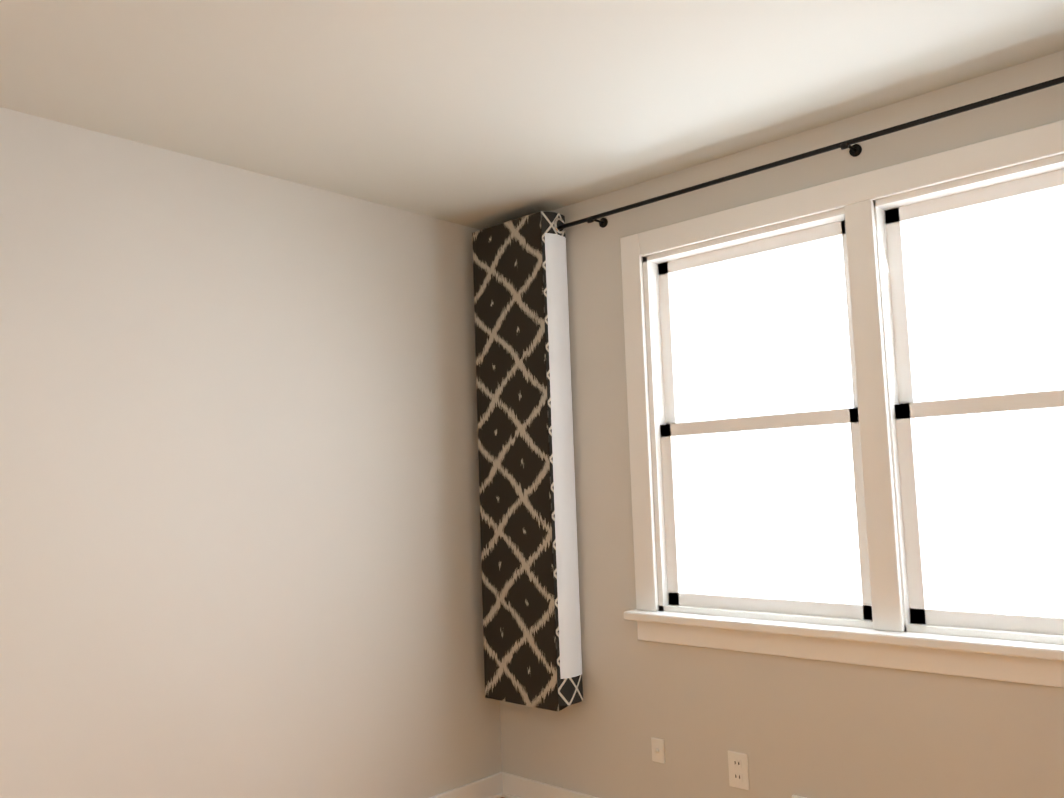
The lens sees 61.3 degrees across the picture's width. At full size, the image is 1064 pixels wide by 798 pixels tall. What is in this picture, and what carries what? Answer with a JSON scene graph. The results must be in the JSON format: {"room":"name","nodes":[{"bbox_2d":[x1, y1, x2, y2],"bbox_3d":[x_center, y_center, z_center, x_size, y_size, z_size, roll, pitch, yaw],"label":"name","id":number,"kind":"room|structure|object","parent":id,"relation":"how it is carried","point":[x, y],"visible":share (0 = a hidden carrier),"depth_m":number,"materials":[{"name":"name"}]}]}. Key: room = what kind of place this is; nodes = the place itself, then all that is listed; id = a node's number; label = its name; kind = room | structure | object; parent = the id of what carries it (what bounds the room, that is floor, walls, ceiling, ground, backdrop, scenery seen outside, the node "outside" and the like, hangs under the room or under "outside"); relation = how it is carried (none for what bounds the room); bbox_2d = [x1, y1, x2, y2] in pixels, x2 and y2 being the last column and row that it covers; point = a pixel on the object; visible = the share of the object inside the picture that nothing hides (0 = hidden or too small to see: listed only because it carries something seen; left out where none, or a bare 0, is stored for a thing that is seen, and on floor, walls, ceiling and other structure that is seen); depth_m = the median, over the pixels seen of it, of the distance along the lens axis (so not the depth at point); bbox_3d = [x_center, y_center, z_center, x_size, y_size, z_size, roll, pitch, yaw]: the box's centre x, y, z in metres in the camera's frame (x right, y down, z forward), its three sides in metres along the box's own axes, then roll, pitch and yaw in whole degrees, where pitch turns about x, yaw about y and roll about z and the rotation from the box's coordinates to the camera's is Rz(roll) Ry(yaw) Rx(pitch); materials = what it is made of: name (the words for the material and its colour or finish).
{"room":"bedroom","nodes":[
{"label":"bedroom","id":0,"kind":"room"},
{"bbox_2d":[0,107,501,797],"bbox_3d":[-1.987,0.339,2.066,0.120,2.440,5.440,-7,-8,43],"label":"wall","id":1,"kind":"structure","parent":0,"point":[240,545],"depth_m":3.02,"materials":[{"name":"paint"}]},
{"bbox_2d":[429,772,502,797],"bbox_3d":[-1.730,1.510,2.076,0.028,0.095,4.720,-7,-8,43],"label":"baseboard","id":2,"kind":"structure","parent":1,"relation":"attached to","point":[490,786],"depth_m":3.69,"materials":[{"name":"white wood"}]},
{"bbox_2d":[0,0,1063,229],"bbox_3d":[-0.423,-1.123,0.613,4.640,0.080,5.560,-7,-8,43],"label":"ceiling","id":3,"kind":"structure","parent":0,"point":[480,114],"depth_m":2.53,"materials":[{"name":"paint"}]},
{"bbox_2d":[500,50,1063,797],"bbox_3d":[1.479,0.262,2.470,4.400,2.440,0.120,-7,-8,43],"label":"wall","id":4,"kind":"structure","parent":0,"point":[804,728],"depth_m":3.09,"materials":[{"name":"paint"}]},
{"bbox_2d":[502,772,597,797],"bbox_3d":[1.475,1.423,2.295,4.320,0.095,0.028,-7,-8,43],"label":"baseboard","id":5,"kind":"structure","parent":4,"relation":"attached to","point":[502,784],"depth_m":3.67,"materials":[{"name":"white wood"}]},
{"bbox_2d":[651,737,664,763],"bbox_3d":[0.458,1.279,3.270,0.055,0.085,0.013,-7,-8,43],"label":"electrical outlet plate","id":6,"kind":"object","parent":4,"relation":"attached to","point":[658,749],"depth_m":3.27,"materials":[{"name":"white plastic"}]},
{"bbox_2d":[728,751,748,789],"bbox_3d":[0.699,1.259,3.046,0.075,0.118,0.012,-7,-8,43],"label":"electrical outlet plate","id":7,"kind":"object","parent":4,"relation":"attached to","point":[738,770],"depth_m":3.04,"materials":[{"name":"white plastic"}]},
{"bbox_2d":[541,76,1063,234],"bbox_3d":[0.988,-0.795,2.850,3.339,0.040,0.101,-7,-8,43],"label":"curtain rod","id":8,"kind":"object","parent":4,"relation":"attached to","point":[855,150],"visible":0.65,"depth_m":2.86,"materials":[{"name":"black metal"}]},
{"bbox_2d":[541,228,568,710],"bbox_3d":[-0.041,0.239,3.692,0.430,1.945,0.138,-7,-8,43],"label":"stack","id":9,"kind":"object","parent":8,"relation":"hanging from","point":[561,707],"visible":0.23,"depth_m":3.59,"materials":[{"name":"black fabric"}]},
{"bbox_2d":[472,211,557,711],"bbox_3d":[-0.079,0.234,3.629,0.400,1.945,0.002,-7,-8,43],"label":"curtain","id":10,"kind":"object","parent":9,"relation":"attached to","point":[519,641],"visible":1,"depth_m":3.62,"materials":[{"name":"black fabric"}]},
{"bbox_2d":[554,218,564,233],"bbox_3d":[0.112,-0.698,3.619,0.010,0.065,0.066,-7,-8,43],"label":"grommet","id":11,"kind":"object","parent":9,"relation":"attached to","point":[555,225],"depth_m":3.61,"materials":[{"name":"silver metal"}]},
{"bbox_2d":[541,211,582,705],"bbox_3d":[0.124,0.208,3.537,0.027,1.925,0.136,-7,-8,43],"label":"lining","id":12,"kind":"object","parent":9,"relation":"attached to","point":[566,578],"visible":0.96,"depth_m":3.52,"materials":[{"name":"white fabric"}]},
{"bbox_2d":[620,120,1063,687],"bbox_3d":[1.081,0.052,2.807,1.920,1.530,0.195,-7,-8,43],"label":"window","id":13,"kind":"structure","parent":4,"relation":"in","point":[894,622],"depth_m":2.82,"materials":[{"name":"white wood"}]},
{"label":"outside","id":14,"kind":"structure","parent":0,"visible":0},
{"bbox_2d":[673,188,1063,616],"bbox_3d":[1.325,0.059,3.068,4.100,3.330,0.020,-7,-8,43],"label":"window panes","id":15,"kind":"structure","parent":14,"point":[769,513],"depth_m":3.11,"materials":[{"name":"glass"}]}
]}

